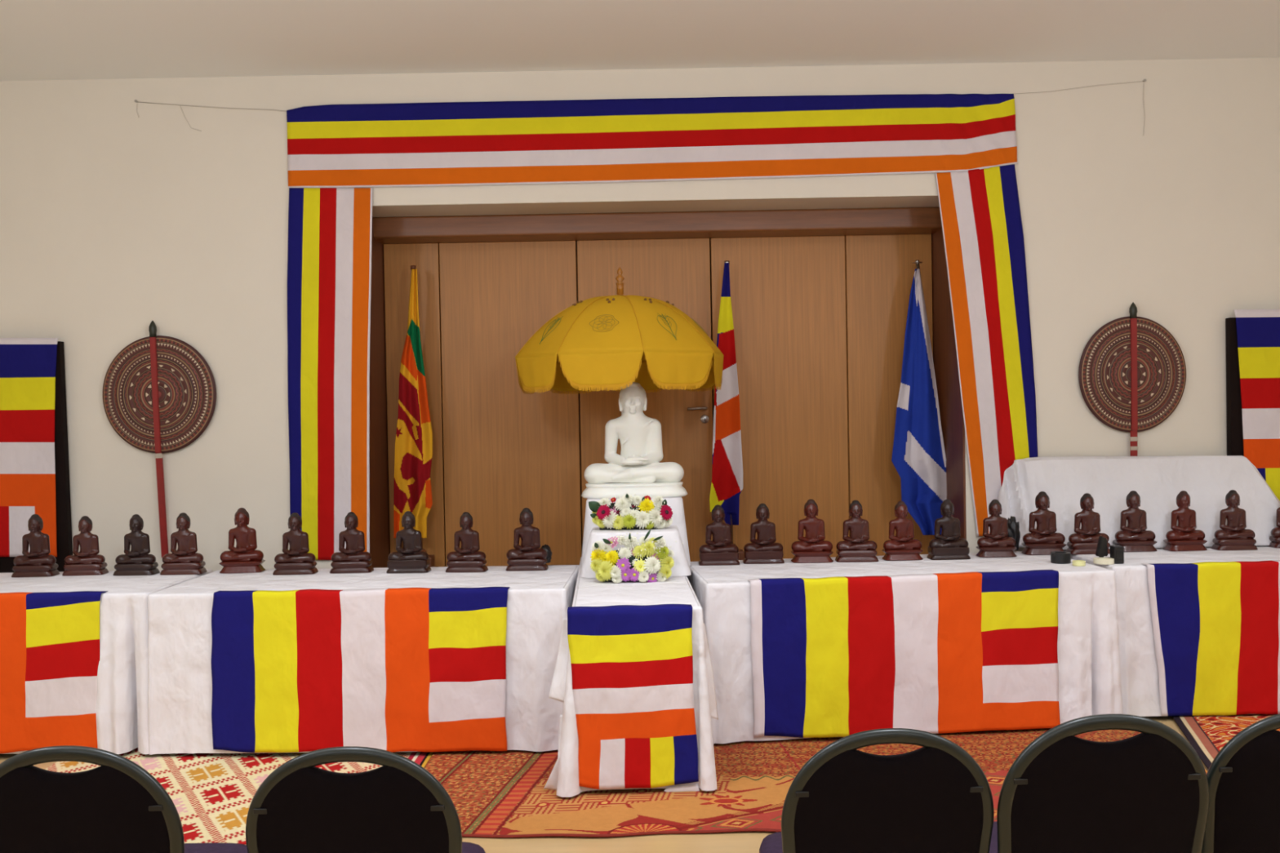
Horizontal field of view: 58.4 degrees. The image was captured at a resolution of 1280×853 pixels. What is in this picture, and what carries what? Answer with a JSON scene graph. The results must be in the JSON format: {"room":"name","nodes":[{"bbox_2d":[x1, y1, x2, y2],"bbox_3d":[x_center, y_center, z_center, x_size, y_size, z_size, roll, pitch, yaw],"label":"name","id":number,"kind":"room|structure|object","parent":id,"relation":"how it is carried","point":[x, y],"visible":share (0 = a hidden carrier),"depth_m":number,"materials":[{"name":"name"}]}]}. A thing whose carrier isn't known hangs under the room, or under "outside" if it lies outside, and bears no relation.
{"room":"house of worship","nodes":[
{"label":"house of worship","id":0,"kind":"room"},
{"bbox_2d":[0,715,1208,852],"bbox_3d":[0.029,1.582,1.174,10.000,0.100,12.300,-1,1,0],"label":"floor","id":1,"kind":"structure","parent":0,"point":[732,842],"depth_m":4.10,"materials":[{"name":"brown wood"}]},
{"bbox_2d":[0,341,72,573],"bbox_3d":[-3.748,0.530,6.368,1.186,1.984,0.050,-1,1,0],"label":"display board","id":2,"kind":"object","parent":1,"relation":"on","point":[63,503],"visible":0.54,"depth_m":6.34,"materials":[{"name":"black"}]},
{"bbox_2d":[0,337,57,556],"bbox_3d":[-3.561,0.116,6.323,0.734,1.221,0.011,-1,1,0],"label":"flag","id":3,"kind":"object","parent":2,"relation":"attached to","point":[28,366],"visible":0.94,"depth_m":6.33,"materials":[{"name":"multicoloured fabric"}]},
{"bbox_2d":[0,746,248,852],"bbox_3d":[-1.152,1.086,2.597,0.443,0.896,0.592,-1,1,0],"label":"banquet chair","id":4,"kind":"object","parent":1,"relation":"on","point":[117,806],"visible":1,"depth_m":2.31,"materials":[{"name":"black fabric"}]},
{"bbox_2d":[44,747,434,844],"bbox_3d":[-1.773,1.504,5.030,1.720,0.010,1.785,-1,1,0],"label":"patterned rug","id":5,"kind":"object","parent":1,"relation":"on","point":[212,794],"visible":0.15,"depth_m":4.89,"materials":[{"name":"beige carpet"}]},
{"bbox_2d":[245,746,485,852],"bbox_3d":[-0.582,1.081,2.597,0.443,0.884,0.592,-1,1,0],"label":"banquet chair","id":6,"kind":"object","parent":1,"relation":"on","point":[397,806],"visible":1,"depth_m":2.31,"materials":[{"name":"black fabric"}]},
{"bbox_2d":[424,728,1207,838],"bbox_3d":[0.705,1.452,5.028,3.276,0.010,1.786,-1,1,0],"label":"rug","id":7,"kind":"object","parent":1,"relation":"on","point":[500,794],"visible":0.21,"depth_m":4.60,"materials":[{"name":"orange carpet"}]},
{"bbox_2d":[759,728,994,852],"bbox_3d":[0.509,1.056,2.617,0.443,0.895,0.592,-1,1,-2],"label":"banquet chair","id":8,"kind":"object","parent":1,"relation":"on","point":[934,797],"visible":1,"depth_m":2.34,"materials":[{"name":"black fabric"}]},
{"bbox_2d":[989,714,1209,852],"bbox_3d":[0.954,1.037,2.617,0.443,0.916,0.592,-1,1,-2],"label":"banquet chair","id":9,"kind":"object","parent":1,"relation":"on","point":[1148,791],"visible":0.96,"depth_m":2.34,"materials":[{"name":"black fabric"}]},
{"bbox_2d":[1172,714,1279,768],"bbox_3d":[3.359,1.397,5.093,2.305,0.010,1.757,-1,1,0],"label":"floral rug","id":10,"kind":"object","parent":1,"relation":"on","point":[1207,735],"visible":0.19,"depth_m":5.32,"materials":[{"name":"orange carpet"}]},
{"bbox_2d":[1201,714,1279,852],"bbox_3d":[1.464,1.050,2.797,0.443,0.866,0.592,-1,1,-2],"label":"banquet chair","id":11,"kind":"object","parent":1,"relation":"on","point":[1243,778],"visible":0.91,"depth_m":2.52,"materials":[{"name":"black fabric"}]},
{"bbox_2d":[1225,317,1267,546],"bbox_3d":[3.892,0.384,6.368,1.232,1.996,0.050,-1,1,0],"label":"display board","id":12,"kind":"object","parent":1,"relation":"on","point":[1233,399],"visible":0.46,"depth_m":6.34,"materials":[{"name":"black"}]},
{"bbox_2d":[1234,309,1279,500],"bbox_3d":[3.660,-0.075,6.322,0.754,1.152,0.009,-1,1,0],"label":"flag","id":13,"kind":"object","parent":12,"relation":"attached to","point":[1258,331],"visible":0.83,"depth_m":6.32,"materials":[{"name":"multicoloured fabric"}]},
{"bbox_2d":[0,57,1279,571],"bbox_3d":[-0.005,-0.273,6.772,10.000,3.440,0.750,-1,1,0],"label":"wall","id":14,"kind":"structure","parent":0,"point":[115,221],"depth_m":6.38,"materials":[{"name":"paint"}]},
{"bbox_2d":[102,320,216,557],"bbox_3d":[-2.668,0.072,6.362,0.634,1.320,0.046,-1,1,0],"label":"fan","id":15,"kind":"object","parent":14,"relation":"attached to","point":[159,393],"visible":1,"depth_m":6.36,"materials":[{"name":"brown wood"}]},
{"bbox_2d":[287,187,372,559],"bbox_3d":[-1.716,-0.290,6.378,0.499,2.078,0.011,-1,1,0],"label":"flag","id":16,"kind":"object","parent":14,"relation":"attached to","point":[330,229],"visible":0.93,"depth_m":6.38,"materials":[{"name":"multicoloured fabric"}]},
{"bbox_2d":[368,216,390,568],"bbox_3d":[-1.558,-0.179,6.749,0.012,2.110,0.698,-1,1,0],"label":"trim","id":17,"kind":"structure","parent":14,"relation":"attached to","point":[380,532],"depth_m":6.79,"materials":[{"name":"brown wood"}]},
{"bbox_2d":[383,243,445,567],"bbox_3d":[-1.379,-0.126,7.019,0.333,1.981,0.040,-1,1,0],"label":"door","id":18,"kind":"structure","parent":14,"relation":"in","point":[398,259],"depth_m":6.99,"materials":[{"name":"brown wood"}]},
{"bbox_2d":[439,240,582,566],"bbox_3d":[-0.791,-0.137,7.019,0.832,1.981,0.040,-1,1,0],"label":"door","id":19,"kind":"structure","parent":14,"relation":"in","point":[507,451],"depth_m":7.00,"materials":[{"name":"brown wood"}]},
{"bbox_2d":[438,238,713,546],"bbox_3d":[0.124,-0.215,7.078,3.375,2.110,0.040,-1,1,0],"label":"trim","id":20,"kind":"structure","parent":14,"relation":"attached to","point":[709,238],"depth_m":7.06,"materials":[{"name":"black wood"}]},
{"bbox_2d":[577,238,713,561],"bbox_3d":[0.038,-0.151,6.990,0.809,1.981,0.097,-1,1,0],"label":"door","id":21,"kind":"structure","parent":14,"relation":"in","point":[677,271],"depth_m":7.00,"materials":[{"name":"brown wood"}]},
{"bbox_2d":[286,93,1017,188],"bbox_3d":[0.069,-1.590,6.365,4.058,0.465,0.017,-1,1,0],"label":"flag","id":22,"kind":"object","parent":14,"relation":"attached to","point":[603,140],"visible":1,"depth_m":6.36,"materials":[{"name":"multicoloured fabric"}]},
{"bbox_2d":[373,206,942,244],"bbox_3d":[0.105,-1.204,6.873,3.375,0.125,0.260,-1,1,0],"label":"trim","id":23,"kind":"structure","parent":14,"relation":"attached to","point":[890,220],"depth_m":6.74,"materials":[{"name":"brown wood"}]},
{"bbox_2d":[710,235,849,559],"bbox_3d":[0.859,-0.167,7.019,0.817,1.981,0.040,-1,1,0],"label":"door","id":24,"kind":"structure","parent":14,"relation":"in","point":[788,294],"depth_m":7.00,"materials":[{"name":"brown wood"}]},
{"bbox_2d":[844,234,935,555],"bbox_3d":[1.534,-0.179,7.019,0.522,1.981,0.040,-1,1,0],"label":"door","id":25,"kind":"structure","parent":14,"relation":"in","point":[880,269],"depth_m":7.00,"materials":[{"name":"brown wood"}]},
{"bbox_2d":[931,228,966,539],"bbox_3d":[1.805,-0.240,6.749,0.012,2.110,0.698,-1,1,0],"label":"trim","id":26,"kind":"structure","parent":14,"relation":"attached to","point":[944,352],"depth_m":6.69,"materials":[{"name":"brown wood"}]},
{"bbox_2d":[935,164,1037,536],"bbox_3d":[1.949,-0.421,6.377,0.580,2.066,0.010,-1,1,0],"label":"flag","id":27,"kind":"object","parent":14,"relation":"attached to","point":[980,215],"visible":0.91,"depth_m":6.37,"materials":[{"name":"multicoloured fabric"}]},
{"bbox_2d":[1078,302,1186,456],"bbox_3d":[2.740,-0.247,6.358,0.599,0.883,0.046,-1,1,0],"label":"fan","id":28,"kind":"object","parent":14,"relation":"attached to","point":[1132,370],"visible":1,"depth_m":6.35,"materials":[{"name":"brown wood"}]},
{"bbox_3d":[0.143,0.869,6.799,3.375,0.050,0.730,-1,1,0],"label":"trim","id":29,"kind":"structure","parent":14,"relation":"attached to","visible":0},
{"bbox_2d":[393,265,435,567],"bbox_3d":[-1.345,-0.041,6.788,0.244,1.823,0.144,-1,1,0],"label":"flag","id":30,"kind":"object","parent":29,"relation":"on","point":[413,455],"visible":0.93,"depth_m":6.76,"materials":[{"name":"fabric"},{"name":"wood"}]},
{"bbox_2d":[709,260,744,559],"bbox_3d":[0.501,-0.072,6.800,0.201,1.817,0.120,-1,1,0],"label":"flag","id":31,"kind":"object","parent":29,"relation":"on","point":[726,484],"visible":0.92,"depth_m":6.77,"materials":[{"name":"multicoloured fabric"}]},
{"bbox_2d":[891,259,946,534],"bbox_3d":[1.705,-0.087,6.769,0.474,1.804,0.143,-1,1,-11],"label":"flag","id":32,"kind":"object","parent":29,"relation":"on","point":[918,457],"visible":0.98,"depth_m":6.74,"materials":[{"name":"blue fabric"}]},
{"bbox_2d":[0,0,1279,80],"bbox_3d":[-0.036,-1.953,0.871,10.000,0.100,11.800,-1,1,0],"label":"ceiling","id":33,"kind":"structure","parent":0,"point":[40,39],"depth_m":5.77,"materials":[{"name":"white paint"}]},
{"bbox_3d":[-2.795,-1.806,6.363,0.016,0.016,0.023,-1,1,0],"label":"nail","id":34,"kind":"object","parent":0,"visible":0},
{"bbox_2d":[137,101,286,111],"bbox_3d":[-2.377,-1.778,6.365,0.828,0.071,0.003,-1,1,0],"label":"string","id":35,"kind":"object","parent":34,"relation":"hanging from","point":[137,101],"visible":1,"depth_m":6.36,"materials":[{"name":"beige"}]},
{"bbox_3d":[2.799,-1.920,6.363,0.016,0.016,0.023,-1,1,0],"label":"nail","id":36,"kind":"object","parent":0,"visible":0},
{"bbox_2d":[1017,80,1143,93],"bbox_3d":[2.436,-1.883,6.365,0.721,0.058,0.002,-1,1,0],"label":"string","id":37,"kind":"object","parent":36,"relation":"hanging from","point":[1142,81],"visible":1,"depth_m":6.37,"materials":[{"name":"beige"}]},
{"bbox_3d":[-3.184,1.140,5.642,1.864,0.723,0.776,-1,1,0],"label":"folding table","id":38,"kind":"object","parent":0,"visible":0},
{"bbox_2d":[0,568,213,754],"bbox_3d":[-3.175,1.135,5.635,1.970,0.727,0.872,-1,1,0],"label":"tablecloth","id":39,"kind":"object","parent":38,"relation":"on","point":[122,680],"visible":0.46,"depth_m":5.23,"materials":[{"name":"white fabric"}]},
{"bbox_2d":[11,514,59,577],"bbox_3d":[-3.106,0.608,5.880,0.213,0.316,0.111,-1,1,-2],"label":"figurine","id":40,"kind":"object","parent":39,"relation":"on","point":[37,562],"visible":1,"depth_m":5.86,"materials":[{"name":"brown wood"}]},
{"bbox_2d":[0,591,107,753],"bbox_3d":[-2.828,1.127,5.256,0.761,0.730,0.082,-1,1,0],"label":"flag","id":41,"kind":"object","parent":39,"relation":"hanging from","point":[50,651],"visible":1,"depth_m":5.22,"materials":[{"name":"multicoloured fabric"}]},
{"bbox_2d":[62,515,108,576],"bbox_3d":[-2.860,0.611,5.903,0.208,0.300,0.108,-1,1,-3],"label":"figurine","id":42,"kind":"object","parent":39,"relation":"on","point":[87,562],"visible":1,"depth_m":5.88,"materials":[{"name":"brown wood"}]},
{"bbox_2d":[112,514,159,575],"bbox_3d":[-2.583,0.603,5.869,0.212,0.306,0.110,-1,1,2],"label":"figurine","id":43,"kind":"object","parent":39,"relation":"on","point":[135,562],"visible":1,"depth_m":5.85,"materials":[{"name":"brown wood"}]},
{"bbox_2d":[160,512,207,575],"bbox_3d":[-2.341,0.597,5.867,0.215,0.310,0.112,-1,1,0],"label":"figurine","id":44,"kind":"object","parent":39,"relation":"on","point":[182,561],"visible":1,"depth_m":5.84,"materials":[{"name":"brown wood"}]},
{"bbox_3d":[-1.265,1.106,5.567,1.882,0.723,0.776,-1,1,2],"label":"folding table","id":45,"kind":"object","parent":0,"visible":0},
{"bbox_2d":[147,564,579,755],"bbox_3d":[-1.249,1.101,5.550,1.983,0.727,0.877,-1,1,2],"label":"tablecloth","id":46,"kind":"object","parent":45,"relation":"on","point":[180,685],"visible":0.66,"depth_m":5.19,"materials":[{"name":"white fabric"}]},
{"bbox_2d":[218,507,265,573],"bbox_3d":[-2.046,0.582,5.887,0.220,0.328,0.114,-1,1,-4],"label":"figurine","id":47,"kind":"object","parent":46,"relation":"on","point":[243,558],"visible":1,"depth_m":5.86,"materials":[{"name":"brown wood"}]},
{"bbox_2d":[272,512,318,575],"bbox_3d":[-1.744,0.589,5.791,0.212,0.306,0.110,-1,1,-1],"label":"figurine","id":48,"kind":"object","parent":46,"relation":"on","point":[294,561],"visible":1,"depth_m":5.77,"materials":[{"name":"brown wood"}]},
{"bbox_2d":[329,511,373,573],"bbox_3d":[-1.464,0.585,5.810,0.210,0.303,0.109,-1,1,0],"label":"figurine","id":49,"kind":"object","parent":46,"relation":"on","point":[351,559],"visible":1,"depth_m":5.79,"materials":[{"name":"brown wood"}]},
{"bbox_2d":[211,586,510,752],"bbox_3d":[-1.260,1.102,5.181,1.355,0.734,0.076,-1,1,2],"label":"flag","id":50,"kind":"object","parent":46,"relation":"hanging from","point":[416,669],"visible":1,"depth_m":5.15,"materials":[{"name":"multicoloured fabric"}]},
{"bbox_2d":[386,511,431,573],"bbox_3d":[-1.167,0.580,5.772,0.210,0.305,0.109,-1,1,2],"label":"figurine","id":51,"kind":"object","parent":46,"relation":"on","point":[407,559],"visible":1,"depth_m":5.75,"materials":[{"name":"brown wood"}]},
{"bbox_2d":[445,511,488,572],"bbox_3d":[-0.874,0.579,5.761,0.205,0.296,0.107,-1,1,4],"label":"figurine","id":52,"kind":"object","parent":46,"relation":"on","point":[466,558],"visible":1,"depth_m":5.74,"materials":[{"name":"brown wood"}]},
{"bbox_2d":[506,507,548,571],"bbox_3d":[-0.572,0.566,5.778,0.209,0.310,0.109,-1,1,1],"label":"figurine","id":53,"kind":"object","parent":46,"relation":"on","point":[528,556],"visible":1,"depth_m":5.75,"materials":[{"name":"brown wood"}]},
{"bbox_2d":[540,544,552,563],"bbox_3d":[-0.485,0.661,5.886,0.070,0.111,0.075,-1,1,-27],"label":"crumpled bag","id":54,"kind":"object","parent":46,"relation":"on","point":[546,548],"visible":0.53,"depth_m":5.87,"materials":[{"name":"black plastic"}]},
{"bbox_3d":[-0.030,1.085,5.444,0.504,0.723,1.676,-1,1,-2],"label":"folding table","id":55,"kind":"object","parent":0,"visible":0},
{"bbox_2d":[543,557,718,797],"bbox_3d":[-0.060,1.095,5.414,0.715,0.754,1.784,-1,1,-2],"label":"tablecloth","id":56,"kind":"object","parent":55,"relation":"on","point":[563,779],"visible":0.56,"depth_m":4.60,"materials":[{"name":"white fabric"}]},
{"bbox_2d":[515,266,724,415],"bbox_3d":[-0.096,-0.080,6.210,1.087,1.567,1.087,-1,1,11],"label":"parasol","id":57,"kind":"object","parent":56,"relation":"on","point":[615,341],"visible":0.99,"depth_m":5.81,"materials":[{"name":"yellow fabric"}]},
{"bbox_2d":[567,604,698,789],"bbox_3d":[-0.029,1.083,4.602,0.512,0.723,0.090,-1,1,-2],"label":"flag","id":58,"kind":"object","parent":56,"relation":"hanging from","point":[632,665],"visible":1,"depth_m":4.56,"materials":[{"name":"multicoloured fabric"}]},
{"bbox_2d":[579,496,691,577],"bbox_3d":[-0.026,0.536,5.790,0.565,0.347,0.720,-1,1,0],"label":"stand","id":59,"kind":"object","parent":56,"relation":"on","point":[677,531],"visible":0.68,"depth_m":5.47,"materials":[{"name":"white fabric"}]},
{"bbox_2d":[588,488,672,529],"bbox_3d":[-0.044,0.404,5.587,0.409,0.203,0.179,-1,1,0],"label":"flower arrangement","id":60,"kind":"object","parent":59,"relation":"on","point":[628,510],"visible":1,"depth_m":5.54,"materials":[{"name":"multicoloured plant"}]},
{"bbox_2d":[581,382,687,498],"bbox_3d":[-0.034,0.065,5.939,0.550,0.590,0.341,-1,1,0],"label":"statue","id":61,"kind":"object","parent":59,"relation":"on","point":[637,470],"visible":0.96,"depth_m":5.89,"materials":[{"name":"white stone"}]},
{"bbox_2d":[579,524,691,577],"bbox_3d":[-0.024,0.606,5.630,0.544,0.212,0.396,-1,1,0],"label":"drape","id":62,"kind":"object","parent":59,"relation":"hanging from","point":[592,533],"depth_m":5.46,"materials":[{"name":"white fabric"}]},
{"bbox_2d":[590,527,683,583],"bbox_3d":[-0.016,0.600,5.336,0.434,0.269,0.206,-1,1,0],"label":"flower arrangement","id":63,"kind":"object","parent":56,"relation":"on","point":[641,563],"visible":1,"depth_m":5.30,"materials":[{"name":"multicoloured plant"}]},
{"bbox_3d":[1.239,1.058,5.685,1.924,0.723,0.756,-1,1,-5],"label":"folding table","id":64,"kind":"object","parent":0,"visible":0},
{"bbox_2d":[687,551,1123,743],"bbox_3d":[1.244,1.054,5.676,2.040,0.727,0.817,-1,1,-5],"label":"tablecloth","id":65,"kind":"object","parent":64,"relation":"on","point":[1088,646],"visible":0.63,"depth_m":5.37,"materials":[{"name":"white fabric"}]},
{"bbox_2d":[698,505,739,565],"bbox_3d":[0.401,0.551,5.850,0.207,0.301,0.108,-1,1,1],"label":"figurine","id":66,"kind":"object","parent":65,"relation":"on","point":[717,552],"visible":1,"depth_m":5.83,"materials":[{"name":"brown wood"}]},
{"bbox_2d":[742,503,784,564],"bbox_3d":[0.632,0.546,5.878,0.208,0.303,0.108,-1,1,3],"label":"figurine","id":67,"kind":"object","parent":65,"relation":"on","point":[763,549],"visible":1,"depth_m":5.85,"materials":[{"name":"brown wood"}]},
{"bbox_2d":[791,499,833,563],"bbox_3d":[0.880,0.533,5.875,0.214,0.319,0.111,-1,1,2],"label":"figurine","id":68,"kind":"object","parent":65,"relation":"on","point":[812,548],"visible":1,"depth_m":5.85,"materials":[{"name":"brown wood"}]},
{"bbox_2d":[835,500,878,562],"bbox_3d":[1.109,0.533,5.874,0.215,0.310,0.112,-1,1,3],"label":"figurine","id":69,"kind":"object","parent":65,"relation":"on","point":[857,548],"visible":1,"depth_m":5.85,"materials":[{"name":"brown wood"}]},
{"bbox_2d":[881,501,923,560],"bbox_3d":[1.349,0.534,5.899,0.201,0.300,0.105,-1,1,-2],"label":"figurine","id":70,"kind":"object","parent":65,"relation":"on","point":[901,547],"visible":1,"depth_m":5.88,"materials":[{"name":"brown wood"}]},
{"bbox_2d":[747,569,1060,737],"bbox_3d":[1.228,1.054,5.308,1.458,0.734,0.075,-1,1,-5],"label":"flag","id":71,"kind":"object","parent":65,"relation":"hanging from","point":[840,656],"visible":0.99,"depth_m":5.27,"materials":[{"name":"multicoloured fabric"}]},
{"bbox_2d":[927,499,970,559],"bbox_3d":[1.586,0.527,5.897,0.204,0.304,0.106,-1,1,-2],"label":"figurine","id":72,"kind":"object","parent":65,"relation":"on","point":[948,545],"visible":1,"depth_m":5.87,"materials":[{"name":"brown wood"}]},
{"bbox_2d":[976,499,1017,557],"bbox_3d":[1.849,0.526,5.951,0.198,0.295,0.103,-1,1,2],"label":"figurine","id":73,"kind":"object","parent":65,"relation":"on","point":[996,544],"visible":1,"depth_m":5.93,"materials":[{"name":"brown wood"}]},
{"bbox_2d":[1007,515,1020,551],"bbox_3d":[1.972,0.572,6.071,0.083,0.194,0.081,-1,1,0],"label":"crumpled bag","id":74,"kind":"object","parent":65,"relation":"on","point":[1014,532],"visible":0.52,"depth_m":6.04,"materials":[{"name":"black plastic"}]},
{"bbox_2d":[1021,491,1066,555],"bbox_3d":[2.117,0.505,6.014,0.219,0.327,0.114,-1,1,2],"label":"figurine","id":75,"kind":"object","parent":65,"relation":"on","point":[1043,540],"visible":1,"depth_m":5.99,"materials":[{"name":"brown wood"}]},
{"bbox_2d":[1050,551,1071,564],"bbox_3d":[2.082,0.648,5.669,0.094,0.050,0.094,-1,1,0],"label":"tape roll","id":76,"kind":"object","parent":65,"relation":"on","point":[1058,557],"visible":1,"depth_m":5.63,"materials":[{"name":"black plastic"}]},
{"bbox_2d":[1072,560,1085,566],"bbox_3d":[2.130,0.663,5.561,0.060,0.022,0.060,-1,1,0],"label":"tape roll","id":77,"kind":"object","parent":65,"relation":"on","point":[1075,562],"visible":1,"depth_m":5.54,"materials":[{"name":"beige"}]},
{"bbox_3d":[3.247,1.018,5.857,1.914,0.723,0.636,-1,1,-1],"label":"folding table","id":78,"kind":"object","parent":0,"visible":0},
{"bbox_2d":[1063,546,1279,716],"bbox_3d":[3.246,1.014,5.853,2.007,0.727,0.702,-1,1,-1],"label":"tablecloth","id":79,"kind":"object","parent":78,"relation":"on","point":[1139,669],"visible":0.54,"depth_m":5.52,"materials":[{"name":"white fabric"}]},
{"bbox_2d":[1065,493,1110,554],"bbox_3d":[2.352,0.507,6.011,0.217,0.314,0.113,-1,1,0],"label":"figurine","id":80,"kind":"object","parent":79,"relation":"on","point":[1086,540],"visible":0.98,"depth_m":5.99,"materials":[{"name":"brown wood"}]},
{"bbox_2d":[1093,557,1114,564],"bbox_3d":[2.273,0.659,5.616,0.096,0.024,0.096,-1,1,0],"label":"tape roll","id":81,"kind":"object","parent":79,"relation":"on","point":[1102,561],"visible":1,"depth_m":5.58,"materials":[{"name":"beige"}]},
{"bbox_2d":[1095,536,1124,564],"bbox_3d":[2.308,0.606,5.630,0.108,0.128,0.094,-1,1,0],"label":"tape dispenser","id":82,"kind":"object","parent":79,"relation":"on","point":[1117,552],"visible":0.91,"depth_m":5.62,"materials":[{"name":"black plastic"}]},
{"bbox_2d":[1112,490,1157,551],"bbox_3d":[2.620,0.499,6.070,0.213,0.318,0.111,-1,1,0],"label":"figurine","id":83,"kind":"object","parent":79,"relation":"on","point":[1134,537],"visible":1,"depth_m":6.05,"materials":[{"name":"brown wood"}]},
{"bbox_2d":[998,455,1279,550],"bbox_3d":[2.849,0.402,6.246,1.734,0.487,0.288,-1,1,0],"label":"sheet cover","id":84,"kind":"object","parent":79,"relation":"on","point":[1207,480],"visible":0.78,"depth_m":6.27,"materials":[{"name":"white fabric"}]},
{"bbox_2d":[1163,490,1207,551],"bbox_3d":[2.883,0.497,6.064,0.210,0.313,0.109,-1,1,-4],"label":"figurine","id":85,"kind":"object","parent":79,"relation":"on","point":[1184,536],"visible":1,"depth_m":6.04,"materials":[{"name":"brown wood"}]},
{"bbox_2d":[1141,560,1279,715],"bbox_3d":[2.860,1.020,5.537,0.840,0.737,0.074,-1,1,-1],"label":"flag","id":86,"kind":"object","parent":79,"relation":"hanging from","point":[1216,624],"visible":1,"depth_m":5.50,"materials":[{"name":"multicoloured fabric"}]},
{"bbox_2d":[1211,489,1257,550],"bbox_3d":[3.141,0.492,6.059,0.211,0.313,0.110,-1,1,1],"label":"figurine","id":87,"kind":"object","parent":79,"relation":"on","point":[1233,535],"visible":1,"depth_m":6.04,"materials":[{"name":"brown wood"}]},
{"bbox_2d":[1267,507,1279,548],"bbox_3d":[3.470,0.486,6.112,0.210,0.311,0.109,-1,1,2],"label":"figurine","id":88,"kind":"object","parent":79,"relation":"on","point":[1274,538],"visible":1,"depth_m":6.10,"materials":[{"name":"brown wood"}]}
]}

